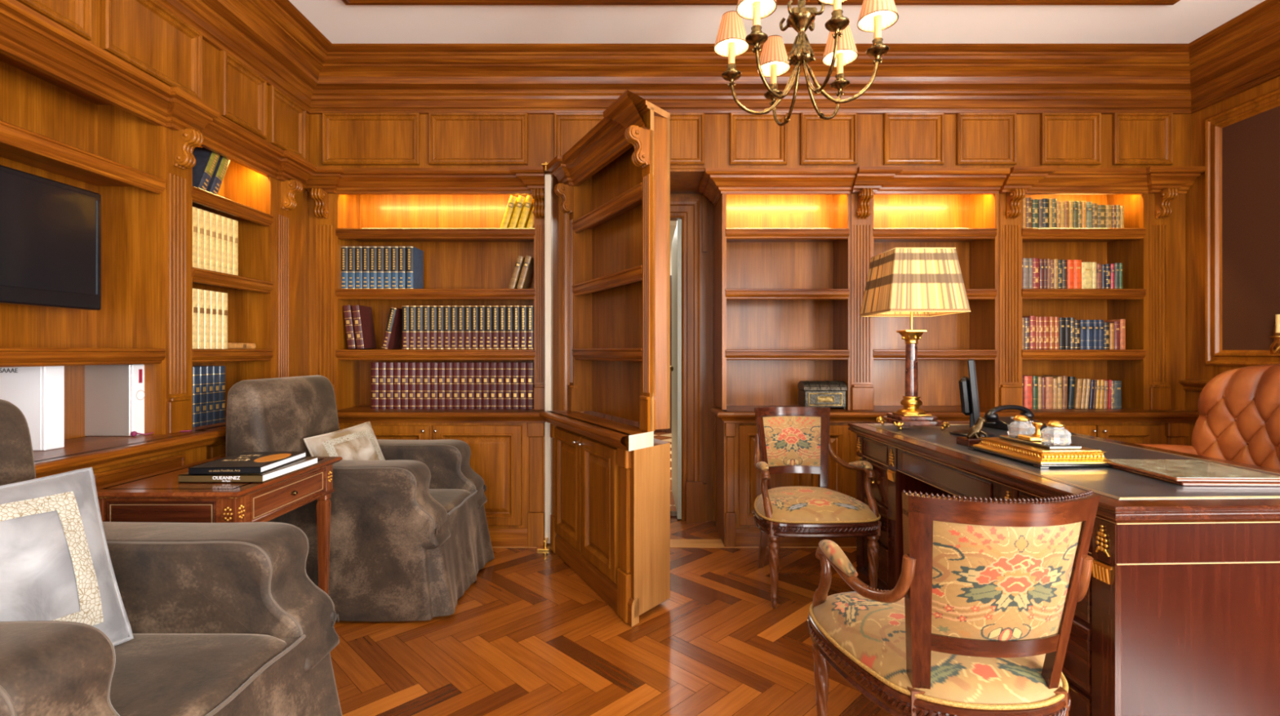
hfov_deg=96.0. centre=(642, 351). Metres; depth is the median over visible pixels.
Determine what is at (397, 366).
book
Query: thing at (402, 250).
book
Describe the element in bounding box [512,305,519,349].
book
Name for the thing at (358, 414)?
countertop
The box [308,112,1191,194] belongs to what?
wall
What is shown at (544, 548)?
stopper
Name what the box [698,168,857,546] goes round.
bookcase
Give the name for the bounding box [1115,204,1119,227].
book
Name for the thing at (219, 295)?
book
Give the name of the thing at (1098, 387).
book
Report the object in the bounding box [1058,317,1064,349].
book
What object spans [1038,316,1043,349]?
book
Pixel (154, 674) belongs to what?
seat cushion
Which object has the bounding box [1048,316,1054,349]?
book
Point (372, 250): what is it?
book
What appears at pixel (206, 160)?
book
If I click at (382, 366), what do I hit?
book
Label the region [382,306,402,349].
book
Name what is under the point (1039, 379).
book
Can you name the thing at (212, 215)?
book
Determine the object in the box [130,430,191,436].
cord
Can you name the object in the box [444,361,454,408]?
book
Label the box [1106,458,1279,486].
folder
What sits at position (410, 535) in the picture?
velvet armchair
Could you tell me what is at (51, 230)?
television
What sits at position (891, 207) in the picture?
bookcase
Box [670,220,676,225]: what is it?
ceiling
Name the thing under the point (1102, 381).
book
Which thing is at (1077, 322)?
book
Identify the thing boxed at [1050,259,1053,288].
book
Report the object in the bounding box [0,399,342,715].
velvet armchair
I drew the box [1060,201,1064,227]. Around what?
book
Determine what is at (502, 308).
book
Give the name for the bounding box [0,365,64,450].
box file
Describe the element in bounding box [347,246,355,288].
book
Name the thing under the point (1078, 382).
book
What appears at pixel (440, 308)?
book
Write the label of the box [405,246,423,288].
book
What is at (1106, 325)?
book
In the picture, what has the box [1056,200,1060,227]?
book
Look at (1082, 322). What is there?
book
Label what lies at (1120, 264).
book
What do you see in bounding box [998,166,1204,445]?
bookcase
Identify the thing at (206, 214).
book
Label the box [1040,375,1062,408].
book
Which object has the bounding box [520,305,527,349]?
book
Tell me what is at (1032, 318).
book
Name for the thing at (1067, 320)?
book
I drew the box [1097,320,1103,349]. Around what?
book
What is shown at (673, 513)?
trim
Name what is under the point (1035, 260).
book
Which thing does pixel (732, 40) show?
chandelier
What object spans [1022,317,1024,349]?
book
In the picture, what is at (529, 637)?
floor
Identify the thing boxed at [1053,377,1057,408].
book
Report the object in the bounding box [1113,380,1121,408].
book
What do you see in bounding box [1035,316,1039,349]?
book
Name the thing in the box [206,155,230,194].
book
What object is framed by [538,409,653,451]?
countertop
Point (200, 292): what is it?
book
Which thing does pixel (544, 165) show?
top pivot
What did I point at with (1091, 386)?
book
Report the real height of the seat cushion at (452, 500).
0.107 m
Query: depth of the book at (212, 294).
2.74 m
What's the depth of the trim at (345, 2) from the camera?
2.68 m
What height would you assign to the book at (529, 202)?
0.212 m
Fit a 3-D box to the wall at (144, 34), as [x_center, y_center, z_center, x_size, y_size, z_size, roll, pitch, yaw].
[-2.196,-0.275,1.150,0.507,2.810,5.500,0,0,0]
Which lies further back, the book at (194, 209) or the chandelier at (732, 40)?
the book at (194, 209)
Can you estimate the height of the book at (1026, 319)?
0.193 m
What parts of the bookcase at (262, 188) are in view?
panel, panel, door, shelf, shelf, shelf, cornice, panel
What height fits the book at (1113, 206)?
0.149 m
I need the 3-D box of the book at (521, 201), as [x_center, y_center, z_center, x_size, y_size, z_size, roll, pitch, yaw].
[-0.758,-0.840,3.544,0.103,0.212,0.151,0,0,0]
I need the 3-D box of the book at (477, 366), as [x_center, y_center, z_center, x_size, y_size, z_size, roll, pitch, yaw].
[-0.991,0.203,3.554,0.044,0.280,0.172,0,0,0]
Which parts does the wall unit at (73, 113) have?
panel, shelf, shelf, cornice, drawer, panel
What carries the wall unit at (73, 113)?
on the floor at (529, 637)
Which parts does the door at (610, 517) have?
door, panel, door, shelf, shelf, shelf, cornice, panel, panel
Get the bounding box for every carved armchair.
[753,405,881,608]
[807,489,1100,715]
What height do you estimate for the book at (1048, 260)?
0.183 m
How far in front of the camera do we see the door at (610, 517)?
2.70 m
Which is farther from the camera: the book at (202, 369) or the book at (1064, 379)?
the book at (1064, 379)
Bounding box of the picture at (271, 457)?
[253,453,291,462]
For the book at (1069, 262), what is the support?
on the bookcase at (1150, 246)
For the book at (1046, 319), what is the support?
on the bookcase at (1150, 246)
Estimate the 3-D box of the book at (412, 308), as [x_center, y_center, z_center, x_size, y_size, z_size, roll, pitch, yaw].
[-1.388,-0.147,3.554,0.041,0.265,0.172,0,0,0]
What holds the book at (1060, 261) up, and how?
on the bookcase at (1150, 246)
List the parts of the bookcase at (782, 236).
panel, door, cornice, panel, shelf, shelf, shelf, door, panel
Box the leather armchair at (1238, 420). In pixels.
[1133,364,1279,469]
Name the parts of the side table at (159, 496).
leg, panel, leg, drawer, knob, leg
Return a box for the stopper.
[537,537,550,551]
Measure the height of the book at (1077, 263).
0.178 m
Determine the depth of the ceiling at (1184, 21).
2.91 m
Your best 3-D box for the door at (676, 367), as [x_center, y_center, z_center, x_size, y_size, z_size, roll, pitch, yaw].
[0.231,0.115,4.290,0.061,2.010,0.860,0,0,0]
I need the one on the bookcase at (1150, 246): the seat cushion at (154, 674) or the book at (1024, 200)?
the book at (1024, 200)
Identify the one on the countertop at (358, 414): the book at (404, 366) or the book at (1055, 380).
the book at (404, 366)
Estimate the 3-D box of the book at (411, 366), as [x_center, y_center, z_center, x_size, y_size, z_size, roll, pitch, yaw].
[-1.393,0.203,3.554,0.044,0.280,0.172,0,0,0]
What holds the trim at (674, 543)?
attached to the wall at (699, 141)
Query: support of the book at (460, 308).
on the bookcase at (455, 216)
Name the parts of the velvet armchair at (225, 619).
backrest, armrest, armrest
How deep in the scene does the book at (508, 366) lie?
3.47 m
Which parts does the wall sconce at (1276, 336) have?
arm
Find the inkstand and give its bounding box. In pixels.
[968,414,1113,468]
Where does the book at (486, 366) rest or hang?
on the countertop at (358, 414)
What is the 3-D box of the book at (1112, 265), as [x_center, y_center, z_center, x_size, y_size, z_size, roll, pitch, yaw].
[2.836,-0.454,3.539,0.023,0.154,0.141,0,0,0]
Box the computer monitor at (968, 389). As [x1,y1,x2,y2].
[949,358,995,436]
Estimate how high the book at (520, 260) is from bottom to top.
0.207 m
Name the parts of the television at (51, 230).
trim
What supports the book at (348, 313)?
on the bookcase at (455, 216)
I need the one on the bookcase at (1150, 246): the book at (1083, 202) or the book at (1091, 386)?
the book at (1083, 202)
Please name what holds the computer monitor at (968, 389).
on the desk at (1179, 613)
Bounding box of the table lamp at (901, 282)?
[859,247,970,430]
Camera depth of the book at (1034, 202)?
3.47 m
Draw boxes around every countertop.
[337,405,545,422]
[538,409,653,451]
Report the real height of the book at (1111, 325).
0.159 m
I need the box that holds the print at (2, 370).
[0,368,17,372]
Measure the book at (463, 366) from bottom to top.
0.280 m
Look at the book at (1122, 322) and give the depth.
3.47 m
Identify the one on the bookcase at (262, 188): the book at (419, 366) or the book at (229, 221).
the book at (229, 221)
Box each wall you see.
[16,0,308,439]
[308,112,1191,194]
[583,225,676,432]
[1178,75,1279,410]
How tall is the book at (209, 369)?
0.275 m
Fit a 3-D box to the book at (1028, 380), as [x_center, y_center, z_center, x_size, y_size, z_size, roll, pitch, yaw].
[2.329,0.244,3.549,0.050,0.198,0.161,0,0,0]
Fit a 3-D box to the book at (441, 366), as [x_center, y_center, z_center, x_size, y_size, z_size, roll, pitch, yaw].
[-1.214,0.203,3.554,0.044,0.280,0.172,0,0,0]
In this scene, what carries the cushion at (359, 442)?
on the velvet armchair at (410, 535)
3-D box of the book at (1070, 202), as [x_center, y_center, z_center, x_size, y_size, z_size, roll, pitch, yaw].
[2.586,-0.824,3.549,0.023,0.174,0.161,0,0,0]
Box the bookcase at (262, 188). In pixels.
[188,115,316,459]
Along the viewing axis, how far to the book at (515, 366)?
3.47 m
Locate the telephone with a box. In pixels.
[982,404,1046,430]
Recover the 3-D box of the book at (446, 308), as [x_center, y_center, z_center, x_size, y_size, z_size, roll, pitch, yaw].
[-1.179,-0.147,3.554,0.041,0.265,0.172,0,0,0]
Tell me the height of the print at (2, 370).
0.015 m
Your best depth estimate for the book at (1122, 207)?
3.47 m
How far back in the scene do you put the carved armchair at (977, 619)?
1.20 m
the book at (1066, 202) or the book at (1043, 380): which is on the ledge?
the book at (1043, 380)
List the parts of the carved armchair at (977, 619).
leg, armrest, leg, post, gimp trim, seat rail, rail, rail, leg, post, armrest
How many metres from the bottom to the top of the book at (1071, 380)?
0.194 m
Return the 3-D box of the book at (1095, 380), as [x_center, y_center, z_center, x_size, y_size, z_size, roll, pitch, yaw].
[2.729,0.255,3.559,0.026,0.174,0.181,0,0,0]
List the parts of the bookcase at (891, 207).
panel, panel, cornice, shelf, shelf, shelf, panel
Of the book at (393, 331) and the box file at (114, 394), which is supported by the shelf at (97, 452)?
the box file at (114, 394)
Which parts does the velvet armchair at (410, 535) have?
backrest, armrest, armrest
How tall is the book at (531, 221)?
0.212 m
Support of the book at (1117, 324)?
on the bookcase at (1150, 246)
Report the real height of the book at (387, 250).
0.260 m
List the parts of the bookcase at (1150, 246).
panel, panel, door, shelf, shelf, shelf, cornice, door, panel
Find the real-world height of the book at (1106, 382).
0.170 m
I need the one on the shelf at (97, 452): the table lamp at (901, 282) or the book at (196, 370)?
the book at (196, 370)
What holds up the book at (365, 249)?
on the bookcase at (455, 216)
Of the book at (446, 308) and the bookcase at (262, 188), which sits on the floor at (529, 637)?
the bookcase at (262, 188)
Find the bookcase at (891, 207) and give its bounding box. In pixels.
[850,166,1010,498]
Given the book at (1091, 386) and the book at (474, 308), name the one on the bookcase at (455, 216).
the book at (474, 308)
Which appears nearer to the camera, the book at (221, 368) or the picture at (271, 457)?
the picture at (271, 457)
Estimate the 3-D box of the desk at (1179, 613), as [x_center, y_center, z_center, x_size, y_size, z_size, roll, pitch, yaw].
[1.494,0.743,2.125,0.868,0.773,1.568,0,0,-2]
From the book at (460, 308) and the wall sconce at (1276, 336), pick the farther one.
the book at (460, 308)
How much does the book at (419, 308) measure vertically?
0.265 m
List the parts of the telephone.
cord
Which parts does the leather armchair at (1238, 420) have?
armrest, backrest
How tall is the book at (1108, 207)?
0.149 m
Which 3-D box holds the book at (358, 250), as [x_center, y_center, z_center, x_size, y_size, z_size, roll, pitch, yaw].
[-1.713,-0.507,3.554,0.042,0.260,0.172,0,0,0]
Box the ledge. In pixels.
[711,405,1199,422]
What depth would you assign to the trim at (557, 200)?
3.62 m
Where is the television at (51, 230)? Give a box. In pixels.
[0,164,101,310]
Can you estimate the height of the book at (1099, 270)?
0.154 m
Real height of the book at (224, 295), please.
0.275 m
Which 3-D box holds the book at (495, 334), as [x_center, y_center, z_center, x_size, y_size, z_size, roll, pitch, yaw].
[-0.886,-0.147,3.554,0.041,0.265,0.172,0,0,0]
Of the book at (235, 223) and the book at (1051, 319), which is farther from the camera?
the book at (1051, 319)
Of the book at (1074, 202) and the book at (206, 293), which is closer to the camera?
the book at (206, 293)
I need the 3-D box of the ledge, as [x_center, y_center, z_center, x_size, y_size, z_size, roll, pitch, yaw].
[1.831,0.376,3.491,2.809,0.064,0.418,0,0,0]
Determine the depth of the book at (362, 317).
3.51 m
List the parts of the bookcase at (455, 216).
panel, door, cornice, shelf, shelf, shelf, panel, door, panel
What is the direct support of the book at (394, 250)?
on the bookcase at (455, 216)
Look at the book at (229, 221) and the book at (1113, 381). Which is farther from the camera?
the book at (1113, 381)
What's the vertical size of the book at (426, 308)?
0.265 m
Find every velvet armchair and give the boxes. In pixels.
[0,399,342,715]
[226,374,494,621]
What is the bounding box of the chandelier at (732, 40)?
[713,0,898,126]
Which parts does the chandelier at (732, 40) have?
lamp shade, lamp shade, arm, lamp shade, arm, arm, central stem, arm, arm, lamp shade, lamp shade, arm, lamp shade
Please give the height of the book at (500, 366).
0.280 m
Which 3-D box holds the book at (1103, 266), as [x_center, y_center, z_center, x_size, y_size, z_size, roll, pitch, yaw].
[2.783,-0.452,3.549,0.023,0.149,0.161,0,0,0]
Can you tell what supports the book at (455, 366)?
on the countertop at (358, 414)
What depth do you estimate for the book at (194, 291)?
2.63 m
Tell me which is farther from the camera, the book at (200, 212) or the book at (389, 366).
the book at (389, 366)
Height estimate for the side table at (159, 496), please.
0.700 m
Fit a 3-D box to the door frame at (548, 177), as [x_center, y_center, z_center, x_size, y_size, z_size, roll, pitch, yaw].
[-0.547,0.040,3.368,0.038,2.140,0.065,0,0,0]
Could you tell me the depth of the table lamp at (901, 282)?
2.59 m
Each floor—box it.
[329,517,891,715]
[653,432,676,511]
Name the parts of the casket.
lid, plate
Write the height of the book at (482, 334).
0.265 m
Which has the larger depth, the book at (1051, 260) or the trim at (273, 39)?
the book at (1051, 260)
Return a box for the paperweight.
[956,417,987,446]
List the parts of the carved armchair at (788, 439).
armrest, leg, post, leg, rail, rail, seat rail, gimp trim, post, armrest, leg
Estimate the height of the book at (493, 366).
0.280 m
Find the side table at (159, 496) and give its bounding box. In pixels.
[96,456,342,594]
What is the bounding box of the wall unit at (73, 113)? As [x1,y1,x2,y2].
[0,0,219,486]
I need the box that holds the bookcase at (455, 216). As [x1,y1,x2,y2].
[305,166,546,546]
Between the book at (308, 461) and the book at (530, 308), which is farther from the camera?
the book at (530, 308)
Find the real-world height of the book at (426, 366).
0.280 m
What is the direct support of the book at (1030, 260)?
on the bookcase at (1150, 246)
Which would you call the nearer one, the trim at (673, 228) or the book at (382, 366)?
the book at (382, 366)
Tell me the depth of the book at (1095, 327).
3.47 m
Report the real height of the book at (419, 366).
0.280 m
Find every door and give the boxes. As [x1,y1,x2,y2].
[538,89,670,626]
[670,218,681,519]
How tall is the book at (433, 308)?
0.265 m
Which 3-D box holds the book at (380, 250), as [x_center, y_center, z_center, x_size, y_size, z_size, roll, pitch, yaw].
[-1.583,-0.507,3.554,0.042,0.260,0.172,0,0,0]
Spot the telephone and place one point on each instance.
(993, 420)
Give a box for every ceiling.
[288,0,1265,43]
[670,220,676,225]
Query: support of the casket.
on the ledge
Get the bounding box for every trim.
[155,0,1279,114]
[303,191,309,376]
[341,0,1180,4]
[492,538,856,547]
[546,172,715,520]
[670,511,676,517]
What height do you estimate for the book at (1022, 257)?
0.193 m
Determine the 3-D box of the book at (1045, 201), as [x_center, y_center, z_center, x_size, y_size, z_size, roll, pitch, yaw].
[2.434,-0.831,3.549,0.038,0.188,0.162,0,0,0]
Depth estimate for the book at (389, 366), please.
3.47 m
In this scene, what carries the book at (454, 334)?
on the bookcase at (455, 216)
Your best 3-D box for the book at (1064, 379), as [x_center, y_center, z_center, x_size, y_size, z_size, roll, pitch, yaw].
[2.550,0.244,3.559,0.030,0.198,0.181,1,0,0]
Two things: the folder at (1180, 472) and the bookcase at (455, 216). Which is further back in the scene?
the bookcase at (455, 216)
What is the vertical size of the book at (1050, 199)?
0.188 m
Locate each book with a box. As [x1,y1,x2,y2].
[178,456,318,482]
[188,451,306,474]
[192,146,220,191]
[192,206,197,267]
[192,288,197,348]
[192,365,219,423]
[192,366,199,426]
[197,208,204,269]
[197,288,204,348]
[200,366,206,426]
[204,210,209,270]
[204,289,210,348]
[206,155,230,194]
[206,366,213,424]
[209,212,216,271]
[209,290,216,348]
[215,214,222,272]
[216,291,222,348]
[218,365,225,422]
[222,216,227,273]
[222,292,227,348]
[226,217,232,274]
[227,342,255,348]
[232,219,238,275]
[341,246,347,288]
[342,305,356,349]
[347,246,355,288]
[351,305,376,349]
[355,246,362,288]
[362,246,368,288]
[368,246,376,288]
[370,361,390,408]
[376,246,383,288]
[378,361,397,408]
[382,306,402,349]
[383,246,391,288]
[386,362,393,408]
[391,246,398,288]
[393,361,411,408]
[398,246,405,288]
[400,361,412,408]
[402,305,408,349]
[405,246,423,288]
[408,305,416,349]
[408,362,415,408]
[415,361,432,408]
[416,305,422,349]
[422,305,430,349]
[422,361,433,408]
[430,305,436,349]
[430,362,437,408]
[436,305,444,349]
[437,361,453,408]
[444,305,450,349]
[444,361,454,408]
[450,305,457,349]
[452,362,459,408]
[457,305,464,349]
[459,361,475,408]
[464,305,471,349]
[466,361,475,408]
[471,305,478,349]
[474,362,482,408]
[478,305,485,349]
[482,361,496,408]
[484,305,492,349]
[489,361,497,408]
[492,305,499,349]
[497,362,504,408]
[498,305,506,349]
[500,195,517,227]
[504,361,517,408]
[506,305,513,349]
[508,195,526,227]
[508,255,524,288]
[511,362,519,408]
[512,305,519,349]
[516,195,533,227]
[516,255,533,288]
[519,362,526,408]
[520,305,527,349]
[526,204,533,227]
[526,305,533,349]
[526,361,534,408]
[1022,197,1026,227]
[1022,257,1022,288]
[1022,257,1028,288]
[1022,315,1035,349]
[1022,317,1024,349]
[1022,375,1023,406]
[1023,375,1032,408]
[1024,317,1029,349]
[1026,197,1031,227]
[1028,257,1032,288]
[1030,375,1037,408]
[1031,199,1038,227]
[1032,257,1039,288]
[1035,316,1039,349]
[1035,375,1053,408]
[1037,376,1041,408]
[1038,199,1042,227]
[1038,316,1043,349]
[1039,258,1044,288]
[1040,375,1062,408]
[1041,377,1045,408]
[1042,198,1048,227]
[1042,374,1067,408]
[1043,316,1048,349]
[1044,258,1047,288]
[1047,258,1050,288]
[1048,198,1052,227]
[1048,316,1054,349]
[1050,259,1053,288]
[1052,198,1056,227]
[1053,258,1057,288]
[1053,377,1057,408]
[1054,316,1058,349]
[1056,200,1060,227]
[1057,259,1062,288]
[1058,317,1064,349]
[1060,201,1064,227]
[1062,259,1066,288]
[1063,200,1068,227]
[1064,317,1070,349]
[1066,259,1073,288]
[1066,376,1075,408]
[1068,200,1072,227]
[1070,317,1074,349]
[1072,200,1077,227]
[1073,259,1081,288]
[1073,378,1082,408]
[1074,320,1079,349]
[1075,377,1090,408]
[1077,200,1081,227]
[1080,320,1085,349]
[1080,378,1086,408]
[1081,200,1086,227]
[1081,262,1092,288]
[1085,201,1092,227]
[1085,320,1093,349]
[1088,379,1094,408]
[1091,378,1111,408]
[1092,203,1097,227]
[1092,262,1096,288]
[1092,379,1097,408]
[1093,320,1098,349]
[1095,379,1100,408]
[1096,263,1102,288]
[1097,204,1105,227]
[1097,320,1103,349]
[1098,379,1104,408]
[1101,264,1105,288]
[1102,380,1108,408]
[1103,319,1125,349]
[1103,322,1109,349]
[1104,263,1110,288]
[1105,204,1111,227]
[1106,321,1119,349]
[1109,323,1114,349]
[1110,263,1114,288]
[1111,204,1115,227]
[1111,380,1114,408]
[1113,262,1119,288]
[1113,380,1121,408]
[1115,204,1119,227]
[1119,262,1122,288]
[1120,205,1124,227]
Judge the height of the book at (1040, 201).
0.183 m
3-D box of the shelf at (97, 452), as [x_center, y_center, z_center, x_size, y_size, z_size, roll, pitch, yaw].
[-2.054,0.376,2.240,0.413,0.064,2.140,0,0,0]
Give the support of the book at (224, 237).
on the bookcase at (262, 188)
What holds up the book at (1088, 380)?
on the ledge
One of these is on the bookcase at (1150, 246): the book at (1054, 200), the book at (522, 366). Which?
the book at (1054, 200)
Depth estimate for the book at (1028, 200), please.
3.47 m
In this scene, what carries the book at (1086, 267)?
on the bookcase at (1150, 246)
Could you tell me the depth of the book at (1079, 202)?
3.47 m
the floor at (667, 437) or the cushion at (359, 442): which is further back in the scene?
the floor at (667, 437)
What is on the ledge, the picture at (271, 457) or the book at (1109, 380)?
the book at (1109, 380)
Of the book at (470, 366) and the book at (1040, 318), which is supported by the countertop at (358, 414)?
the book at (470, 366)
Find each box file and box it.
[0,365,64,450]
[84,364,144,435]
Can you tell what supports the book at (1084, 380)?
on the ledge
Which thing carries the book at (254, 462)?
on the book at (308, 461)
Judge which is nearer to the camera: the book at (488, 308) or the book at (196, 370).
the book at (196, 370)
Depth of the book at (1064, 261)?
3.47 m
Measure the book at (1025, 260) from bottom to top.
0.188 m
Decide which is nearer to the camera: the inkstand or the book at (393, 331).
the inkstand
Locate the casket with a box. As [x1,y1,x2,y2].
[797,380,847,409]
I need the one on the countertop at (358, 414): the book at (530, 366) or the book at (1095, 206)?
the book at (530, 366)
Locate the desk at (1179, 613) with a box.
[848,422,1279,715]
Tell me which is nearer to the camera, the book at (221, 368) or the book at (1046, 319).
the book at (221, 368)
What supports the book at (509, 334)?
on the bookcase at (455, 216)
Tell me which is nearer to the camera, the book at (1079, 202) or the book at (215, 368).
the book at (215, 368)
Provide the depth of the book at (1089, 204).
3.47 m
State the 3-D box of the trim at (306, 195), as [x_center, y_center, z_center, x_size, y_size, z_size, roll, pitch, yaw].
[-2.007,-0.300,3.429,0.046,1.300,0.047,0,0,0]
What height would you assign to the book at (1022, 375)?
0.202 m
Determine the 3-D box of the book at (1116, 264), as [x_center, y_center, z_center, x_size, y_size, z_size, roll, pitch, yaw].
[2.863,-0.457,3.549,0.028,0.159,0.161,0,0,0]
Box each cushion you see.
[0,466,133,645]
[109,633,287,715]
[302,421,385,460]
[429,488,471,512]
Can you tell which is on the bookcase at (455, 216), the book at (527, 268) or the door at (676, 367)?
the book at (527, 268)
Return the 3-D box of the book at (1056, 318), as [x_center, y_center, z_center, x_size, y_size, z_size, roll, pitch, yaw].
[2.500,-0.114,3.549,0.026,0.198,0.162,0,0,0]
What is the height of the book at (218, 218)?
0.285 m
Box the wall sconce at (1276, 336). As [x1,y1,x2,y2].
[1269,314,1279,354]
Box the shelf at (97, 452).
[32,415,226,478]
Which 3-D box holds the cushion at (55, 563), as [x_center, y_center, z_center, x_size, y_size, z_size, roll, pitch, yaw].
[-1.414,0.505,1.235,0.259,0.428,0.435,0,0,20]
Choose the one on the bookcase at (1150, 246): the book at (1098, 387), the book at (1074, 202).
the book at (1074, 202)
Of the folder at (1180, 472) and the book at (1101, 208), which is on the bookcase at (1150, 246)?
the book at (1101, 208)
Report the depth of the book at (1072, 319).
3.47 m
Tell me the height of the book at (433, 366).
0.280 m
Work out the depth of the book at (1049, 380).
3.47 m
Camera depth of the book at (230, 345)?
2.95 m
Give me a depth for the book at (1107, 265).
3.47 m
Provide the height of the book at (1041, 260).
0.183 m
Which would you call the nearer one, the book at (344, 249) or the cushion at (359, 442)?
the cushion at (359, 442)
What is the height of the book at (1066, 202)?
0.174 m
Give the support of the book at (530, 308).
on the bookcase at (455, 216)
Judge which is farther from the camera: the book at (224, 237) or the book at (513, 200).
the book at (513, 200)
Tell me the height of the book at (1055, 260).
0.183 m
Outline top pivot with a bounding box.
[541,162,548,170]
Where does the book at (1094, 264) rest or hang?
on the bookcase at (1150, 246)
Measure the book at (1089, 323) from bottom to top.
0.178 m
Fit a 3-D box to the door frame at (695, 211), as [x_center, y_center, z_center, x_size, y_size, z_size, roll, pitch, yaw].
[-0.045,0.030,3.879,1.150,2.200,0.142,0,0,0]
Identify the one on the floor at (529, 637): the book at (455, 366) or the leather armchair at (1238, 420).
the leather armchair at (1238, 420)
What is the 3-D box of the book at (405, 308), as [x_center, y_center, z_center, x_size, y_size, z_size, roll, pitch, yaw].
[-1.430,-0.147,3.554,0.041,0.265,0.172,0,0,0]
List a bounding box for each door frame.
[544,173,552,543]
[562,193,713,523]
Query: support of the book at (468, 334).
on the bookcase at (455, 216)
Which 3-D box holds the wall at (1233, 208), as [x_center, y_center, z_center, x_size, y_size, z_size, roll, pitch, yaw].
[3.277,-0.275,1.150,0.165,2.810,5.500,0,0,0]
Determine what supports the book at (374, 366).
on the countertop at (358, 414)
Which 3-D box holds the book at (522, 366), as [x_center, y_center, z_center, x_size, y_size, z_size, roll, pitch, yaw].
[-0.723,0.203,3.554,0.044,0.280,0.172,0,0,0]
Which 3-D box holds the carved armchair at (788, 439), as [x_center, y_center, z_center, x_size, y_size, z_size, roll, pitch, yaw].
[0.795,0.711,2.800,0.561,0.845,0.627,0,0,-2]
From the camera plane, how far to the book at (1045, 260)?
3.47 m
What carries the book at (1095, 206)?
on the bookcase at (1150, 246)

